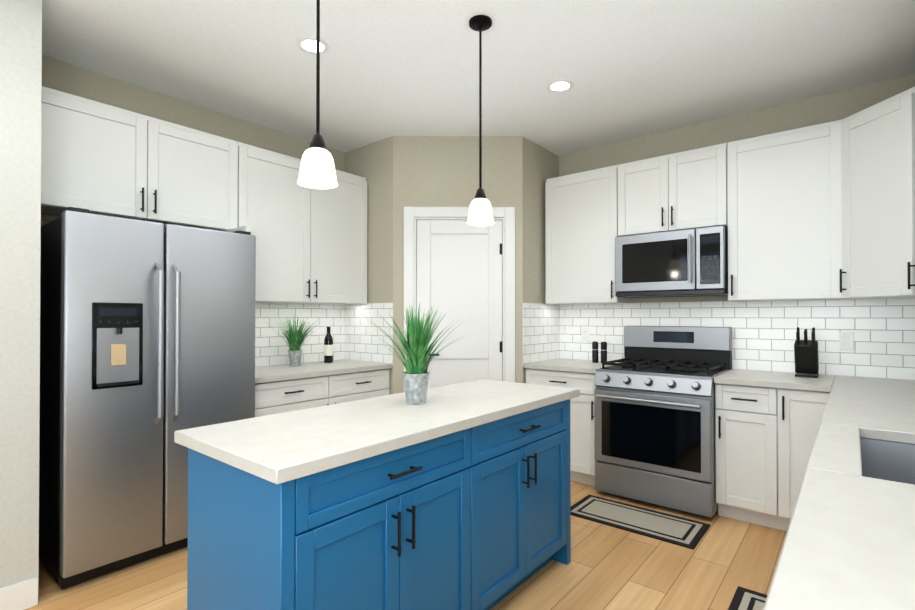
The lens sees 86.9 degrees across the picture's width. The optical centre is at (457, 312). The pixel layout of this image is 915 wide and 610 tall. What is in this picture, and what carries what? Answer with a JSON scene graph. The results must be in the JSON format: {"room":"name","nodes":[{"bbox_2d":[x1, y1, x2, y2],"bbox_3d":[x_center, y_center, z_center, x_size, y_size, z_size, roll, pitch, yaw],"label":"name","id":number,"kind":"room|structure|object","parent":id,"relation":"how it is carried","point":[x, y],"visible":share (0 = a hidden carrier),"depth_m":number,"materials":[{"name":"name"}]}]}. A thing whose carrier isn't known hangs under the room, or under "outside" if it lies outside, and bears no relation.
{"room":"kitchen","nodes":[
{"label":"kitchen","id":0,"kind":"room"},
{"bbox_2d":[0,0,41,587],"bbox_3d":[-3.578,-0.087,0.706,0.699,2.790,4.440,0,-1,39],"label":"wall","id":1,"kind":"structure","parent":0,"point":[20,119],"depth_m":2.15,"materials":[{"name":"paint"}]},
{"bbox_2d":[0,577,37,609],"bbox_3d":[-3.303,1.244,0.470,0.014,0.125,4.438,0,-1,39],"label":"baseboard","id":2,"kind":"structure","parent":1,"relation":"attached to","point":[22,595],"depth_m":2.13,"materials":[{"name":"white"}]},
{"bbox_2d":[41,55,344,366],"bbox_3d":[-2.764,-0.075,2.341,0.128,2.790,8.240,0,-1,39],"label":"wall","id":3,"kind":"structure","parent":0,"point":[58,75],"depth_m":3.71,"materials":[{"name":"beige paint"}]},
{"bbox_2d":[41,86,240,231],"bbox_3d":[-1.965,-0.866,2.970,0.327,0.620,1.093,0,-1,39],"label":"upper cabinet","id":4,"kind":"object","parent":3,"relation":"attached to","point":[110,160],"depth_m":2.82,"materials":[{"name":"white wood"}]},
{"bbox_2d":[241,143,366,303],"bbox_3d":[-1.278,-0.625,3.806,0.327,1.090,1.196,0,-1,39],"label":"upper cabinet","id":5,"kind":"object","parent":3,"relation":"attached to","point":[311,243],"depth_m":3.67,"materials":[{"name":"white wood"}]},
{"bbox_2d":[345,136,392,394],"bbox_3d":[-0.745,-0.062,4.215,0.634,2.790,0.100,0,-1,39],"label":"wall","id":6,"kind":"structure","parent":0,"point":[372,163],"depth_m":4.09,"materials":[{"name":"beige paint"}]},
{"bbox_2d":[344,303,392,364],"bbox_3d":[-0.776,0.175,4.169,0.626,0.515,0.008,0,-1,39],"label":"backsplash","id":7,"kind":"structure","parent":6,"relation":"attached to","point":[361,343],"depth_m":4.15,"materials":[{"name":"tile"}]},
{"bbox_2d":[25,481,786,609],"bbox_3d":[-1.124,1.360,0.986,4.370,0.100,8.240,0,-1,39],"label":"floor","id":8,"kind":"structure","parent":0,"point":[607,567],"depth_m":2.42,"materials":[{"name":"brown wood"}]},
{"bbox_2d":[39,207,255,588],"bbox_3d":[-1.774,0.413,2.799,0.774,1.820,0.930,0,-1,39],"label":"refrigerator","id":9,"kind":"object","parent":8,"relation":"on","point":[147,339],"visible":0.98,"depth_m":2.46,"materials":[{"name":"grey metal"}]},
{"bbox_2d":[255,369,388,416],"bbox_3d":[-1.156,0.892,3.695,0.644,0.874,1.196,0,-1,39],"label":"base cabinet","id":10,"kind":"object","parent":8,"relation":"on","point":[275,397],"visible":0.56,"depth_m":3.45,"materials":[{"name":"white wood"}]},
{"bbox_2d":[255,359,391,383],"bbox_3d":[-1.158,0.434,3.700,0.626,0.038,1.196,0,-1,39],"label":"countertop","id":11,"kind":"structure","parent":10,"relation":"on","point":[265,374],"depth_m":3.60,"materials":[{"name":"stone"}]},
{"bbox_2d":[270,315,319,366],"bbox_3d":[-1.223,0.213,3.767,0.403,0.404,0.432,0,-1,39],"label":"potted plant","id":12,"kind":"object","parent":11,"relation":"on","point":[295,339],"visible":1,"depth_m":3.74,"materials":[{"name":"green plant"}]},
{"bbox_2d":[324,327,332,362],"bbox_3d":[-1.084,0.267,4.064,0.075,0.300,0.075,0,-1,39],"label":"wine bottle","id":13,"kind":"object","parent":11,"relation":"on","point":[328,348],"visible":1,"depth_m":4.04,"materials":[{"name":"black glass"}]},
{"bbox_2d":[187,399,570,609],"bbox_3d":[-0.143,0.881,2.089,0.622,0.874,1.679,0,-1,39],"label":"kitchen island","id":14,"kind":"object","parent":8,"relation":"on","point":[476,518],"visible":0.94,"depth_m":1.61,"materials":[{"name":"blue wood"}]},
{"bbox_2d":[174,379,579,483],"bbox_3d":[-0.152,0.422,2.103,0.645,0.040,1.750,0,-1,39],"label":"island countertop","id":15,"kind":"structure","parent":14,"relation":"on","point":[278,448],"depth_m":1.70,"materials":[{"name":"stone"}]},
{"bbox_2d":[358,303,468,404],"bbox_3d":[-0.199,0.180,2.147,0.492,0.443,0.506,0,-1,39],"label":"potted plant","id":16,"kind":"object","parent":15,"relation":"on","point":[416,363],"visible":1,"depth_m":2.11,"materials":[{"name":"green plant"}]},
{"bbox_2d":[526,368,595,485],"bbox_3d":[0.984,0.894,4.013,0.628,0.874,0.644,0,-1,39],"label":"base cabinet","id":17,"kind":"object","parent":8,"relation":"on","point":[582,442],"visible":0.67,"depth_m":3.70,"materials":[{"name":"white wood"}]},
{"bbox_2d":[524,359,619,373],"bbox_3d":[0.985,0.436,4.019,0.628,0.038,0.626,0,-1,39],"label":"countertop","id":18,"kind":"structure","parent":17,"relation":"on","point":[579,366],"depth_m":3.88,"materials":[{"name":"stone"}]},
{"bbox_2d":[592,341,597,362],"bbox_3d":[1.158,0.328,4.062,0.050,0.178,0.050,0,-1,39],"label":"grinder","id":19,"kind":"object","parent":18,"relation":"on","point":[595,352],"visible":1,"depth_m":4.04,"materials":[{"name":"black"}]},
{"bbox_2d":[601,342,606,362],"bbox_3d":[1.216,0.328,4.014,0.050,0.178,0.050,0,-1,39],"label":"grinder","id":20,"kind":"object","parent":18,"relation":"on","point":[603,351],"visible":0.88,"depth_m":4.00,"materials":[{"name":"black"}]},
{"bbox_2d":[571,495,709,549],"bbox_3d":[1.137,1.320,3.106,0.800,0.009,0.405,0,-1,39],"label":"area rug","id":21,"kind":"object","parent":8,"relation":"on","point":[677,530],"visible":0.94,"depth_m":3.06,"materials":[{"name":"beige fabric"}]},
{"bbox_2d":[594,326,731,517],"bbox_3d":[1.489,0.715,3.519,0.776,1.225,0.751,0,-1,39],"label":"range","id":22,"kind":"object","parent":8,"relation":"on","point":[654,401],"visible":1,"depth_m":3.32,"materials":[{"name":"silver metal"}]},
{"bbox_2d":[728,586,766,609],"bbox_3d":[1.220,1.311,1.877,0.365,0.009,0.850,0,-1,39],"label":"area rug","id":23,"kind":"object","parent":8,"relation":"on","point":[745,599],"visible":0.67,"depth_m":2.20,"materials":[{"name":"fabric"}]},
{"bbox_2d":[715,383,791,530],"bbox_3d":[1.997,0.889,3.207,0.397,0.874,0.607,0,-1,39],"label":"base cabinet","id":24,"kind":"object","parent":8,"relation":"on","point":[765,438],"depth_m":2.97,"materials":[{"name":"white wood"}]},
{"bbox_2d":[791,389,829,514],"bbox_3d":[2.196,0.888,3.043,0.363,0.874,0.607,0,-1,39],"label":"base cabinet","id":25,"kind":"object","parent":8,"relation":"on","point":[807,407],"depth_m":2.82,"materials":[{"name":"white wood"}]},
{"bbox_3d":[0.893,0.871,0.734,0.681,0.874,4.563,0,-1,39],"label":"base cabinet","id":26,"kind":"object","parent":8,"relation":"on","visible":0},
{"bbox_2d":[714,369,837,391],"bbox_3d":[2.058,0.430,3.136,0.586,0.038,0.631,0,-1,39],"label":"countertop","id":27,"kind":"structure","parent":26,"relation":"on","point":[783,380],"depth_m":3.00,"materials":[{"name":"stone"}]},
{"bbox_2d":[794,327,818,377],"bbox_3d":[2.249,0.251,3.114,0.120,0.317,0.213,0,-1,39],"label":"knife block","id":28,"kind":"object","parent":27,"relation":"on","point":[806,357],"visible":1,"depth_m":3.07,"materials":[{"name":"black"}]},
{"bbox_2d":[763,375,914,609],"bbox_3d":[1.097,0.531,0.975,0.654,0.271,5.190,0,-1,39],"label":"countertop","id":29,"kind":"structure","parent":26,"relation":"on","point":[849,542],"depth_m":0.96,"materials":[{"name":"stone"}]},
{"bbox_2d":[393,136,522,393],"bbox_3d":[0.003,-0.063,4.030,1.068,2.790,0.100,0,0,-1],"label":"wall","id":30,"kind":"structure","parent":0,"point":[435,171],"depth_m":3.99,"materials":[{"name":"beige paint"}]},
{"bbox_2d":[416,220,501,387],"bbox_3d":[0.016,0.277,3.978,0.709,2.090,0.096,0,0,-1],"label":"pantry door","id":31,"kind":"structure","parent":30,"relation":"in","point":[459,271],"depth_m":4.00,"materials":[{"name":"white wood"}]},
{"bbox_2d":[404,207,514,391],"bbox_3d":[0.015,0.230,4.020,0.916,2.203,0.116,0,0,-1],"label":"door frame","id":32,"kind":"structure","parent":30,"relation":"attached to","point":[412,215],"depth_m":3.97,"materials":[{"name":"white wood"}]},
{"bbox_2d":[42,0,914,155],"bbox_3d":[-1.124,-1.540,1.006,4.370,0.120,8.240,0,-1,39],"label":"ceiling","id":33,"kind":"structure","parent":0,"point":[631,69],"depth_m":2.79,"materials":[{"name":"paint"}]},
{"bbox_2d":[297,36,328,53],"bbox_3d":[-0.793,-1.464,2.648,0.170,0.008,0.170,0,-1,39],"label":"recessed light","id":34,"kind":"object","parent":33,"relation":"in","point":[307,44],"visible":0.92,"depth_m":2.64,"materials":[{"name":"white"}]},
{"bbox_2d":[297,0,337,188],"bbox_3d":[-0.495,-0.966,1.715,0.138,1.017,0.138,0,-1,39],"label":"pendant light","id":35,"kind":"object","parent":33,"relation":"hanging from","point":[317,168],"visible":1,"depth_m":1.69,"materials":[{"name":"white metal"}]},
{"bbox_2d":[467,15,493,225],"bbox_3d":[0.116,-0.960,2.436,0.138,1.017,0.138,0,-1,39],"label":"pendant light","id":36,"kind":"object","parent":33,"relation":"hanging from","point":[480,213],"visible":1,"depth_m":2.42,"materials":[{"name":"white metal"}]},
{"bbox_2d":[547,79,573,91],"bbox_3d":[0.660,-1.461,3.112,0.170,0.008,0.170,0,-1,39],"label":"recessed light","id":37,"kind":"object","parent":33,"relation":"in","point":[560,85],"visible":1,"depth_m":3.11,"materials":[{"name":"white"}]},
{"bbox_2d":[522,136,558,382],"bbox_3d":[0.700,-0.062,4.262,0.100,2.790,0.634,0,-1,39],"label":"wall","id":38,"kind":"structure","parent":0,"point":[540,165],"depth_m":4.14,"materials":[{"name":"beige paint"}]},
{"bbox_2d":[523,303,558,364],"bbox_3d":[0.739,0.175,4.223,0.008,0.515,0.626,0,-1,39],"label":"backsplash","id":39,"kind":"structure","parent":38,"relation":"attached to","point":[540,331],"depth_m":4.19,"materials":[{"name":"tile"}]},
{"bbox_2d":[559,74,914,379],"bbox_3d":[1.493,-0.063,4.095,4.250,2.790,0.128,0,-1,39],"label":"wall","id":40,"kind":"structure","parent":0,"point":[764,335],"depth_m":3.44,"materials":[{"name":"tile"}]},
{"bbox_2d":[582,328,588,340],"bbox_3d":[1.137,0.191,4.297,0.072,0.115,0.008,0,-1,39],"label":"electrical outlet","id":41,"kind":"object","parent":40,"relation":"attached to","point":[585,334],"visible":1,"depth_m":4.29,"materials":[{"name":"white plastic"}]},
{"bbox_2d":[545,165,631,304],"bbox_3d":[1.111,-0.623,4.124,0.637,1.090,0.327,0,-1,39],"label":"upper cabinet","id":42,"kind":"object","parent":40,"relation":"attached to","point":[581,208],"depth_m":3.99,"materials":[{"name":"white wood"}]},
{"bbox_2d":[617,144,724,236],"bbox_3d":[1.654,-0.886,3.681,0.762,0.570,0.327,0,-1,39],"label":"upper cabinet","id":43,"kind":"object","parent":40,"relation":"attached to","point":[681,190],"depth_m":3.54,"materials":[{"name":"white wood"}]},
{"bbox_2d":[615,226,727,297],"bbox_3d":[1.618,-0.360,3.633,0.756,0.467,0.440,0,-1,39],"label":"microwave","id":44,"kind":"object","parent":43,"relation":"attached to","point":[687,263],"visible":0.98,"depth_m":3.47,"materials":[{"name":"grey metal"}]},
{"bbox_2d":[721,123,856,301],"bbox_3d":[2.196,-0.629,3.212,0.665,1.090,0.363,0,-1,39],"label":"upper cabinet","id":45,"kind":"object","parent":40,"relation":"attached to","point":[824,211],"depth_m":3.14,"materials":[{"name":"white wood"}]},
{"bbox_2d":[840,332,853,349],"bbox_3d":[2.537,0.183,3.150,0.072,0.115,0.008,0,-1,39],"label":"electrical outlet","id":46,"kind":"object","parent":40,"relation":"attached to","point":[846,340],"visible":1,"depth_m":3.15,"materials":[{"name":"white plastic"}]},
{"bbox_2d":[825,87,914,299],"bbox_3d":[2.550,-0.633,2.758,0.669,1.090,0.616,0,-1,39],"label":"upper cabinet","id":47,"kind":"object","parent":40,"relation":"attached to","point":[870,152],"depth_m":2.74,"materials":[{"name":"white wood"}]},
{"bbox_2d":[907,262,914,288],"bbox_3d":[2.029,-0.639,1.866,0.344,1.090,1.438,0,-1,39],"label":"handle","id":48,"kind":"object","parent":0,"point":[908,270],"visible":0.9,"depth_m":2.50,"materials":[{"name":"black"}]}
]}

